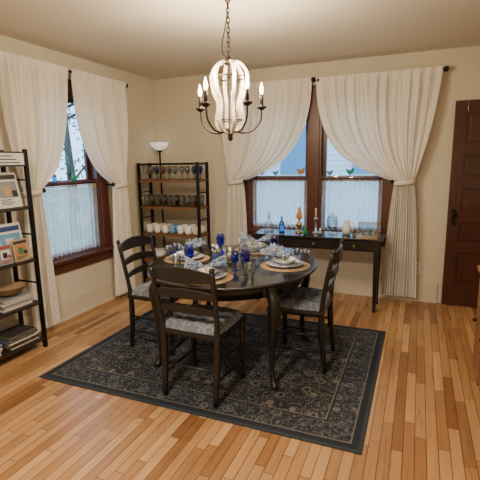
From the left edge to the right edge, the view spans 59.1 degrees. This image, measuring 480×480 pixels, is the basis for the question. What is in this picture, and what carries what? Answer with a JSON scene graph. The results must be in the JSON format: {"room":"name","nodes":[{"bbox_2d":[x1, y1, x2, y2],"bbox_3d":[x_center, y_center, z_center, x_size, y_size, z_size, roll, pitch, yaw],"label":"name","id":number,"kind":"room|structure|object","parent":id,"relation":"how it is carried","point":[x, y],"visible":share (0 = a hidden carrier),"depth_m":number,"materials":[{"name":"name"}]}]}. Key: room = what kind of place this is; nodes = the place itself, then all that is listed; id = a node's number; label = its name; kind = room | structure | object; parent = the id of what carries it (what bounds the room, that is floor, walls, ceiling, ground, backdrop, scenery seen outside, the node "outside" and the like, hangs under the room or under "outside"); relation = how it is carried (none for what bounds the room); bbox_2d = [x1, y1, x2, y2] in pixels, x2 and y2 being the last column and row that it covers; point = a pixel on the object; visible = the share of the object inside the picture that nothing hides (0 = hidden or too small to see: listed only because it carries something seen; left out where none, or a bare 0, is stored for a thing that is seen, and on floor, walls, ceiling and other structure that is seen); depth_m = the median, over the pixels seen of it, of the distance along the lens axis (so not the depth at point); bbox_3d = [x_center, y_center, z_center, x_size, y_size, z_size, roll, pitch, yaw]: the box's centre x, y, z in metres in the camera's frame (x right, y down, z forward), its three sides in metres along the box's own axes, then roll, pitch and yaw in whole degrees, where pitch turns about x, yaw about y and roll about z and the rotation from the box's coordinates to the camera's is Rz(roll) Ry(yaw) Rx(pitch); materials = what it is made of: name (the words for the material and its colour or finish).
{"room":"dining room","nodes":[
{"label":"dining room","id":0,"kind":"room"},
{"bbox_2d":[0,35,161,324],"bbox_3d":[-2.315,-0.233,2.780,0.160,2.520,6.135,3,11,22],"label":"wall","id":1,"kind":"structure","parent":0,"point":[140,98],"depth_m":4.71,"materials":[{"name":"paint"}]},
{"bbox_2d":[0,270,147,333],"bbox_3d":[-2.205,0.913,2.955,0.035,0.200,6.135,3,11,22],"label":"baseboard","id":2,"kind":"structure","parent":1,"relation":"attached to","point":[71,307],"depth_m":4.35,"materials":[{"name":"beige paint"}]},
{"bbox_2d":[45,79,113,275],"bbox_3d":[-1.694,-0.617,4.133,0.210,1.820,1.090,3,11,22],"label":"window","id":3,"kind":"structure","parent":1,"relation":"in","point":[61,265],"depth_m":4.47,"materials":[{"name":"red wood"}]},
{"bbox_2d":[52,174,56,182],"bbox_3d":[-1.752,-0.596,3.997,0.044,0.105,0.043,3,11,22],"label":"bottle","id":4,"kind":"object","parent":3,"relation":"attached to","point":[54,178],"visible":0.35,"depth_m":3.98,"materials":[{"name":"blue glass"}]},
{"bbox_2d":[41,183,99,257],"bbox_3d":[-1.671,-0.200,4.204,0.034,0.686,0.760,3,11,22],"label":"cafe curtain","id":5,"kind":"object","parent":3,"relation":"attached to","point":[68,191],"visible":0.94,"depth_m":4.22,"materials":[{"name":"white fabric"}]},
{"bbox_2d":[72,172,76,180],"bbox_3d":[-1.655,-0.635,4.224,0.044,0.095,0.043,3,11,22],"label":"bottle","id":6,"kind":"object","parent":3,"relation":"attached to","point":[73,175],"visible":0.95,"depth_m":4.21,"materials":[{"name":"green glass"}]},
{"bbox_3d":[-1.635,-1.551,3.873,0.114,0.052,1.852,3,11,22],"label":"curtain rod","id":7,"kind":"object","parent":1,"relation":"attached to","visible":0},
{"bbox_2d":[0,51,67,331],"bbox_3d":[-1.706,-0.373,3.761,0.158,2.318,0.710,3,11,22],"label":"curtain","id":8,"kind":"object","parent":7,"relation":"hanging from","point":[33,92],"visible":0.81,"depth_m":3.63,"materials":[{"name":"fabric"}]},
{"bbox_2d":[71,69,135,295],"bbox_3d":[-1.398,-0.513,4.486,0.158,2.318,0.810,3,11,22],"label":"curtain","id":9,"kind":"object","parent":7,"relation":"hanging from","point":[100,103],"visible":0.94,"depth_m":4.46,"materials":[{"name":"fabric"}]},
{"bbox_2d":[0,293,479,479],"bbox_3d":[-0.259,1.177,2.178,4.570,0.100,6.455,3,11,22],"label":"floor","id":10,"kind":"structure","parent":0,"point":[424,419],"depth_m":2.47,"materials":[{"name":"brown wood"}]},
{"bbox_2d":[0,149,47,360],"bbox_3d":[-1.940,0.171,3.038,0.280,1.620,0.950,3,11,22],"label":"magazine rack","id":11,"kind":"object","parent":10,"relation":"on","point":[5,353],"visible":0.63,"depth_m":3.37,"materials":[{"name":"black metal"}]},
{"bbox_2d":[0,244,13,265],"bbox_3d":[-1.769,0.113,3.191,0.024,0.149,0.120,3,11,22],"label":"magazine","id":12,"kind":"object","parent":11,"relation":"on","point":[6,256],"depth_m":3.19,"materials":[{"name":"white paper"}]},
{"bbox_2d":[0,222,22,261],"bbox_3d":[-1.776,0.022,3.287,0.065,0.295,0.220,3,11,22],"label":"magazine","id":13,"kind":"object","parent":11,"relation":"on","point":[9,232],"depth_m":3.28,"materials":[{"name":"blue paper"}]},
{"bbox_2d":[0,172,22,208],"bbox_3d":[-1.773,-0.380,3.230,0.059,0.265,0.200,3,11,22],"label":"magazine","id":14,"kind":"object","parent":11,"relation":"on","point":[10,197],"depth_m":3.24,"materials":[{"name":"white paper"}]},
{"bbox_2d":[0,151,25,166],"bbox_3d":[-1.701,-0.595,3.114,0.015,0.110,0.280,3,11,22],"label":"framed sign","id":15,"kind":"object","parent":11,"relation":"attached to","point":[7,158],"visible":1,"depth_m":3.13,"materials":[{"name":"white paper"}]},
{"bbox_2d":[0,282,25,295],"bbox_3d":[-1.825,0.390,3.346,0.248,0.052,0.248,3,11,22],"label":"wicker tray","id":16,"kind":"object","parent":11,"relation":"on","point":[11,288],"visible":1,"depth_m":3.40,"materials":[{"name":"wicker"}]},
{"bbox_2d":[0,291,32,312],"bbox_3d":[-1.828,0.481,3.355,0.216,0.087,0.288,3,11,22],"label":"magazine stack","id":17,"kind":"object","parent":11,"relation":"on","point":[7,303],"depth_m":3.30,"materials":[{"name":"white paper"}]},
{"bbox_2d":[0,324,38,349],"bbox_3d":[-1.821,0.782,3.416,0.220,0.092,0.283,3,11,22],"label":"magazine stack","id":18,"kind":"object","parent":11,"relation":"on","point":[11,338],"depth_m":3.38,"materials":[{"name":"black paper"}]},
{"bbox_2d":[11,238,30,262],"bbox_3d":[-1.716,0.079,3.317,0.026,0.169,0.140,3,11,22],"label":"magazine","id":19,"kind":"object","parent":11,"relation":"on","point":[20,248],"depth_m":3.31,"materials":[{"name":"paper"}]},
{"bbox_2d":[150,142,168,254],"bbox_3d":[-0.985,-0.348,5.401,0.230,1.745,0.230,3,11,22],"label":"floor lamp","id":20,"kind":"object","parent":10,"relation":"on","point":[159,146],"visible":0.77,"depth_m":5.24,"materials":[{"name":"black metal"}]},
{"bbox_2d":[136,162,210,282],"bbox_3d":[-0.776,-0.163,5.056,0.810,1.500,0.260,3,11,22],"label":"display shelf","id":21,"kind":"object","parent":10,"relation":"on","point":[197,180],"visible":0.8,"depth_m":4.96,"materials":[{"name":"black metal"}]},
{"bbox_2d":[149,194,174,205],"label":"glasses","id":22,"kind":"object","parent":21,"relation":"on","point":[167,197],"depth_m":5.01,"materials":[{"name":"clear glass"}]},
{"bbox_2d":[151,248,181,257],"bbox_3d":[-0.765,0.176,5.117,0.700,0.090,0.200,3,11,22],"label":"bowls","id":23,"kind":"object","parent":21,"relation":"on","point":[160,252],"visible":0.34,"depth_m":5.16,"materials":[{"name":"white ceramic"}]},
{"bbox_2d":[145,165,202,178],"bbox_3d":[-0.786,-0.787,4.934,0.719,0.150,0.212,3,11,22],"label":"glasses","id":24,"kind":"object","parent":21,"relation":"on","point":[202,165],"visible":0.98,"depth_m":4.94,"materials":[{"name":"clear glass"}]},
{"bbox_2d":[147,223,204,234],"bbox_3d":[-0.761,-0.135,5.038,0.738,0.090,0.187,3,11,22],"label":"mugs","id":25,"kind":"object","parent":21,"relation":"on","point":[180,229],"visible":0.97,"depth_m":4.98,"materials":[{"name":"white ceramic"}]},
{"bbox_2d":[180,195,192,206],"label":"glasses","id":26,"kind":"object","parent":21,"relation":"on","point":[186,204],"depth_m":4.86,"materials":[{"name":"clear glass"}]},
{"bbox_2d":[39,309,385,454],"bbox_3d":[-0.078,0.894,3.385,2.240,0.008,1.710,3,11,22],"label":"area rug","id":27,"kind":"object","parent":10,"relation":"on","point":[331,409],"visible":0.78,"depth_m":2.96,"materials":[{"name":"black carpet"}]},
{"bbox_2d":[116,232,197,354],"bbox_3d":[-0.668,0.418,3.522,0.496,0.899,0.454,4,11,24],"label":"dining chair","id":28,"kind":"object","parent":27,"relation":"on","point":[141,292],"visible":0.4,"depth_m":3.42,"materials":[{"name":"black paint"}]},
{"bbox_2d":[148,262,246,407],"bbox_3d":[-0.255,0.551,2.767,0.454,0.899,0.496,4,12,24],"label":"dining chair","id":29,"kind":"object","parent":27,"relation":"on","point":[214,323],"visible":1,"depth_m":2.62,"materials":[{"name":"black paint"}]},
{"bbox_2d":[147,245,317,390],"bbox_3d":[-0.038,0.531,3.297,1.303,0.739,1.446,3,11,22],"label":"dining table","id":30,"kind":"object","parent":27,"relation":"on","point":[267,284],"visible":0.49,"depth_m":2.79,"materials":[{"name":"black paint"}]},
{"bbox_2d":[172,253,180,266],"bbox_3d":[-0.461,0.153,3.073,0.064,0.100,0.064,3,11,22],"label":"tumbler","id":31,"kind":"object","parent":30,"relation":"on","point":[175,253],"visible":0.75,"depth_m":3.07,"materials":[{"name":"clear glass"}]},
{"bbox_2d":[164,255,209,263],"bbox_3d":[-0.421,0.146,3.364,0.368,0.006,0.368,3,11,22],"label":"placemat","id":32,"kind":"object","parent":30,"relation":"on","point":[168,259],"visible":0.29,"depth_m":3.29,"materials":[{"name":"wicker"}]},
{"bbox_2d":[169,252,203,259],"bbox_3d":[-0.422,0.133,3.362,0.274,0.019,0.274,3,11,22],"label":"dinner plate","id":33,"kind":"object","parent":32,"relation":"on","point":[197,255],"visible":0.56,"depth_m":3.36,"materials":[{"name":"white ceramic"}]},
{"bbox_2d":[176,250,196,257],"bbox_3d":[-0.422,0.115,3.358,0.170,0.038,0.170,3,11,22],"label":"salad bowl","id":34,"kind":"object","parent":33,"relation":"on","point":[182,251],"visible":0.45,"depth_m":3.38,"materials":[{"name":"white ceramic"}]},
{"bbox_2d":[164,237,207,250],"bbox_3d":[-0.423,0.053,3.347,0.236,0.114,0.270,6,12,32],"label":"folded napkin","id":35,"kind":"object","parent":34,"relation":"on","point":[196,242],"visible":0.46,"depth_m":3.38,"materials":[{"name":"white fabric"}]},
{"bbox_2d":[184,244,193,258],"bbox_3d":[-0.367,0.119,3.060,0.070,0.168,0.070,9,14,43],"label":"goblet","id":36,"kind":"object","parent":30,"relation":"on","point":[188,248],"visible":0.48,"depth_m":3.03,"materials":[{"name":"blue glass"}]},
{"bbox_2d":[188,272,233,285],"bbox_3d":[-0.226,0.247,2.804,0.368,0.006,0.368,3,11,22],"label":"placemat","id":37,"kind":"object","parent":30,"relation":"on","point":[228,276],"visible":0.12,"depth_m":2.74,"materials":[{"name":"wicker"}]},
{"bbox_2d":[215,270,225,278],"bbox_3d":[-0.226,0.234,2.801,0.274,0.019,0.274,3,11,22],"label":"dinner plate","id":38,"kind":"object","parent":37,"relation":"on","point":[219,273],"visible":0.27,"depth_m":2.81,"materials":[{"name":"white ceramic"}]},
{"bbox_2d":[195,267,218,273],"bbox_3d":[-0.226,0.216,2.798,0.170,0.038,0.170,3,11,22],"label":"salad bowl","id":39,"kind":"object","parent":38,"relation":"on","point":[207,268],"visible":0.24,"depth_m":2.85,"materials":[{"name":"white ceramic"}]},
{"bbox_2d":[184,254,226,271],"bbox_3d":[-0.227,0.153,2.786,0.270,0.114,0.236,-2,11,-6],"label":"folded napkin","id":40,"kind":"object","parent":39,"relation":"on","point":[221,261],"visible":0.99,"depth_m":2.74,"materials":[{"name":"white fabric"}]},
{"bbox_2d":[211,244,218,260],"bbox_3d":[-0.185,0.103,3.178,0.062,0.150,0.056,3,11,22],"label":"posy","id":41,"kind":"object","parent":30,"relation":"on","point":[214,248],"visible":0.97,"depth_m":3.16,"materials":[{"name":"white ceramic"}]},
{"bbox_2d":[216,233,224,253],"bbox_3d":[-0.161,0.030,3.518,0.070,0.168,0.070,9,14,43],"label":"goblet","id":42,"kind":"object","parent":30,"relation":"on","point":[220,237],"visible":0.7,"depth_m":3.49,"materials":[{"name":"blue glass"}]},
{"bbox_2d":[220,248,228,256],"bbox_3d":[-0.124,0.110,3.330,0.070,0.080,0.070,3,11,22],"label":"candle jar","id":43,"kind":"object","parent":30,"relation":"on","point":[221,249],"visible":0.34,"depth_m":3.30,"materials":[{"name":"clear glass"}]},
{"bbox_2d":[224,246,234,262],"bbox_3d":[-0.078,0.111,3.233,0.084,0.110,0.084,3,11,22],"label":"candle jar","id":44,"kind":"object","parent":30,"relation":"on","point":[228,255],"visible":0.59,"depth_m":3.21,"materials":[{"name":"clear glass"}]},
{"bbox_2d":[231,251,238,270],"bbox_3d":[-0.034,0.146,2.978,0.056,0.134,0.056,-1,11,2],"label":"goblet","id":45,"kind":"object","parent":30,"relation":"on","point":[234,254],"visible":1,"depth_m":2.96,"materials":[{"name":"blue glass"}]},
{"bbox_2d":[240,249,250,274],"bbox_3d":[0.037,0.149,2.861,0.070,0.168,0.070,9,14,43],"label":"goblet","id":46,"kind":"object","parent":30,"relation":"on","point":[245,255],"visible":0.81,"depth_m":2.83,"materials":[{"name":"blue glass"}]},
{"bbox_2d":[244,262,253,278],"bbox_3d":[0.062,0.200,2.772,0.064,0.100,0.064,3,11,22],"label":"tumbler","id":47,"kind":"object","parent":30,"relation":"on","point":[245,264],"visible":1,"depth_m":2.76,"materials":[{"name":"clear glass"}]},
{"bbox_2d":[238,236,260,259],"bbox_3d":[0.073,0.053,3.301,0.184,0.195,0.184,3,11,22],"label":"cake dome","id":48,"kind":"object","parent":30,"relation":"on","point":[255,250],"visible":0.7,"depth_m":3.30,"materials":[{"name":"clear glass"}]},
{"bbox_2d":[270,235,278,257],"bbox_3d":[0.275,0.051,3.369,0.070,0.168,0.070,9,14,43],"label":"goblet","id":49,"kind":"object","parent":30,"relation":"on","point":[274,238],"visible":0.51,"depth_m":3.34,"materials":[{"name":"blue glass"}]},
{"bbox_2d":[260,261,310,271],"bbox_3d":[0.328,0.185,3.086,0.368,0.006,0.368,3,11,22],"label":"placemat","id":50,"kind":"object","parent":30,"relation":"on","point":[264,265],"visible":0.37,"depth_m":2.99,"materials":[{"name":"wicker"}]},
{"bbox_2d":[266,259,303,266],"bbox_3d":[0.328,0.172,3.083,0.274,0.019,0.274,3,11,22],"label":"dinner plate","id":51,"kind":"object","parent":50,"relation":"on","point":[272,262],"visible":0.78,"depth_m":3.06,"materials":[{"name":"white ceramic"}]},
{"bbox_2d":[273,256,296,264],"bbox_3d":[0.328,0.154,3.080,0.170,0.038,0.170,3,11,22],"label":"salad bowl","id":52,"kind":"object","parent":51,"relation":"on","point":[279,259],"visible":0.98,"depth_m":3.10,"materials":[{"name":"white ceramic"}]},
{"bbox_2d":[261,242,308,259],"bbox_3d":[0.327,0.091,3.068,0.236,0.114,0.270,-9,13,-38],"label":"folded napkin","id":53,"kind":"object","parent":52,"relation":"on","point":[273,249],"visible":1,"depth_m":3.09,"materials":[{"name":"white fabric"}]},
{"bbox_3d":[0.141,0.083,3.653,0.368,0.006,0.368,3,11,22],"label":"placemat","id":54,"kind":"object","parent":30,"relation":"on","visible":0},
{"bbox_2d":[240,245,268,249],"bbox_3d":[0.141,0.070,3.651,0.274,0.019,0.274,3,11,22],"label":"dinner plate","id":55,"kind":"object","parent":54,"relation":"on","point":[244,246],"visible":0.29,"depth_m":3.67,"materials":[{"name":"white ceramic"}]},
{"bbox_2d":[247,242,265,248],"bbox_3d":[0.141,0.052,3.648,0.170,0.038,0.170,3,11,22],"label":"salad bowl","id":56,"kind":"object","parent":55,"relation":"on","point":[251,244],"visible":0.94,"depth_m":3.67,"materials":[{"name":"white ceramic"}]},
{"bbox_2d":[238,232,272,244],"bbox_3d":[0.140,-0.011,3.636,0.270,0.114,0.236,1,11,11],"label":"folded napkin","id":57,"kind":"object","parent":56,"relation":"on","point":[266,238],"visible":0.87,"depth_m":3.60,"materials":[{"name":"white fabric"}]},
{"bbox_2d":[267,239,344,372],"bbox_3d":[0.502,0.463,3.172,0.496,0.899,0.454,3,11,21],"label":"dining chair","id":58,"kind":"object","parent":27,"relation":"on","point":[301,301],"visible":0.87,"depth_m":3.03,"materials":[{"name":"black paint"}]},
{"bbox_2d":[252,228,384,312],"bbox_3d":[0.814,0.298,4.512,1.330,0.740,0.360,3,11,22],"label":"console table","id":59,"kind":"object","parent":10,"relation":"on","point":[288,238],"visible":0.66,"depth_m":4.28,"materials":[{"name":"black paint"}]},
{"bbox_2d":[279,216,283,231],"bbox_3d":[0.454,-0.175,4.607,0.060,0.165,0.059,3,11,22],"label":"bottle","id":60,"kind":"object","parent":59,"relation":"on","point":[281,223],"visible":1,"depth_m":4.59,"materials":[{"name":"blue glass"}]},
{"bbox_2d":[295,207,302,232],"bbox_3d":[0.630,-0.212,4.503,0.090,0.270,0.090,3,11,22],"label":"oil lamp","id":61,"kind":"object","parent":59,"relation":"on","point":[299,214],"visible":0.98,"depth_m":4.48,"materials":[{"name":"orange glass"}]},
{"bbox_2d":[312,208,317,232],"bbox_3d":[0.802,-0.207,4.475,0.080,0.265,0.079,3,11,22],"label":"candlestick","id":62,"kind":"object","parent":59,"relation":"on","point":[315,218],"visible":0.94,"depth_m":4.46,"materials":[{"name":"silver metal"}]},
{"bbox_2d":[303,228,356,236],"bbox_3d":[0.906,-0.083,4.300,0.552,0.080,0.052,3,11,22],"label":"vases","id":63,"kind":"object","parent":59,"relation":"on","point":[320,232],"visible":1,"depth_m":4.33,"materials":[{"name":"green glass"}]},
{"bbox_2d":[327,210,337,234],"bbox_3d":[0.953,-0.183,4.372,0.116,0.250,0.116,3,11,22],"label":"apothecary jar","id":64,"kind":"object","parent":59,"relation":"on","point":[332,210],"visible":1,"depth_m":4.37,"materials":[{"name":"clear glass"}]},
{"bbox_2d":[342,220,354,234],"bbox_3d":[1.103,-0.127,4.357,0.100,0.140,0.117,-7,12,-31],"label":"ceramic pitcher","id":65,"kind":"object","parent":59,"relation":"on","point":[346,228],"visible":0.98,"depth_m":4.33,"materials":[{"name":"white ceramic"}]},
{"bbox_2d":[357,221,378,237],"bbox_3d":[1.282,-0.106,4.235,0.186,0.136,0.146,3,11,22],"label":"display box","id":66,"kind":"object","parent":59,"relation":"on","point":[363,234],"visible":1,"depth_m":4.23,"materials":[{"name":"clear glass"}]},
{"bbox_2d":[472,265,479,391],"bbox_3d":[1.670,0.674,2.212,0.723,0.810,1.110,3,11,22],"label":"sideboard","id":67,"kind":"object","parent":10,"relation":"on","point":[476,350],"visible":1,"depth_m":2.69,"materials":[{"name":"brown wood"}]},
{"bbox_2d":[0,0,479,79],"bbox_3d":[-0.303,-1.399,1.699,4.570,0.100,6.455,3,11,22],"label":"ceiling","id":68,"kind":"structure","parent":0,"point":[151,39],"depth_m":3.34,"materials":[{"name":"paint"}]},
{"bbox_2d":[195,0,266,140],"bbox_3d":[-0.088,-1.089,2.720,0.458,0.890,0.477,3,11,22],"label":"chandelier","id":69,"kind":"object","parent":68,"relation":"hanging from","point":[230,111],"visible":1,"depth_m":2.71,"materials":[{"name":"brown metal"}]},
{"bbox_2d":[154,45,479,302],"bbox_3d":[0.932,-0.661,4.790,4.570,2.520,0.160,3,11,22],"label":"wall","id":70,"kind":"structure","parent":0,"point":[178,122],"depth_m":4.69,"materials":[{"name":"paint"}]},
{"bbox_2d":[244,85,393,246],"bbox_3d":[0.833,-0.827,4.762,1.820,1.720,0.210,3,11,22],"label":"window","id":71,"kind":"structure","parent":70,"relation":"in","point":[316,137],"depth_m":4.72,"materials":[{"name":"red wood"}]},
{"bbox_2d":[252,179,306,228],"bbox_3d":[0.460,-0.423,4.979,0.680,0.571,0.034,3,11,22],"label":"cafe curtain","id":72,"kind":"object","parent":71,"relation":"attached to","point":[264,189],"visible":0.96,"depth_m":4.98,"materials":[{"name":"white fabric"}]},
{"bbox_2d":[296,167,304,176],"bbox_3d":[0.690,-0.773,4.833,0.106,0.108,0.042,3,11,22],"label":"bird figurine","id":73,"kind":"object","parent":71,"relation":"on","point":[299,171],"visible":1,"depth_m":4.82,"materials":[{"name":"orange glass"}]},
{"bbox_2d":[345,168,353,176],"bbox_3d":[1.198,-0.738,4.624,0.097,0.098,0.038,3,11,22],"label":"bird figurine","id":74,"kind":"object","parent":71,"relation":"on","point":[348,171],"visible":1,"depth_m":4.61,"materials":[{"name":"green glass"}]},
{"bbox_2d":[320,179,382,232],"bbox_3d":[1.217,-0.378,4.667,0.660,0.571,0.034,3,11,22],"label":"cafe curtain","id":75,"kind":"object","parent":71,"relation":"attached to","point":[372,190],"visible":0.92,"depth_m":4.65,"materials":[{"name":"white fabric"}]},
{"bbox_2d":[299,274,436,302],"bbox_3d":[0.525,0.473,5.075,3.334,0.200,0.035,3,11,22],"label":"baseboard","id":76,"kind":"structure","parent":70,"relation":"attached to","point":[425,292],"depth_m":4.72,"materials":[{"name":"beige paint"}]},
{"bbox_2d":[315,66,448,81],"bbox_3d":[1.392,-1.653,4.252,1.272,0.052,0.114,3,11,22],"label":"curtain rod","id":77,"kind":"object","parent":70,"relation":"attached to","point":[446,68],"visible":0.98,"depth_m":3.98,"materials":[{"name":"black metal"}]},
{"bbox_2d":[316,66,442,297],"bbox_3d":[1.376,-0.544,4.425,1.200,2.288,0.160,3,11,22],"label":"curtain","id":78,"kind":"object","parent":77,"relation":"hanging from","point":[380,123],"visible":1,"depth_m":4.31,"materials":[{"name":"fabric"}]},
{"bbox_2d":[416,262,420,273],"bbox_3d":[1.869,0.295,4.481,0.075,0.120,0.012,3,11,22],"label":"wall outlet","id":79,"kind":"object","parent":70,"relation":"attached to","point":[418,265],"visible":0.63,"depth_m":4.47,"materials":[{"name":"plastic"}]},
{"bbox_2d":[441,99,479,306],"bbox_3d":[2.440,-0.311,4.063,0.795,2.025,0.114,3,11,22],"label":"door","id":80,"kind":"structure","parent":70,"relation":"in","point":[461,275],"depth_m":4.18,"materials":[{"name":"brown wood"}]},
{"bbox_3d":[0.262,-1.730,4.718,1.182,0.052,0.114,3,11,22],"label":"curtain rod","id":81,"kind":"object","parent":70,"relation":"attached to","visible":0},
{"bbox_2d":[219,77,311,244],"bbox_3d":[0.273,-0.610,4.882,1.087,2.308,0.160,3,11,22],"label":"curtain","id":82,"kind":"object","parent":81,"relation":"hanging from","point":[247,156],"visible":0.79,"depth_m":4.78,"materials":[{"name":"fabric"}]},
{"label":"outside","id":83,"kind":"structure","parent":0,"visible":0},
{"bbox_2d":[41,186,91,253],"bbox_3d":[4.854,-0.023,11.727,60.000,0.100,55.000,3,11,22],"label":"lawn","id":84,"kind":"structure","parent":83,"point":[84,190],"depth_m":16.00,"materials":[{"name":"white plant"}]},
{"bbox_2d":[58,103,84,240],"bbox_3d":[-4.279,-2.841,11.070,4.384,5.981,4.683,-4,11,-17],"label":"tree","id":85,"kind":"object","parent":84,"relation":"on","point":[70,168],"visible":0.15,"depth_m":11.21,"materials":[{"name":"green plant"}]},
{"bbox_2d":[257,123,378,227],"bbox_3d":[4.983,-4.027,14.211,9.700,6.840,5.600,3,11,22],"label":"neighboring house","id":86,"kind":"structure","parent":84,"relation":"on","point":[296,159],"depth_m":12.90,"materials":[{"name":"paint"}]}
]}

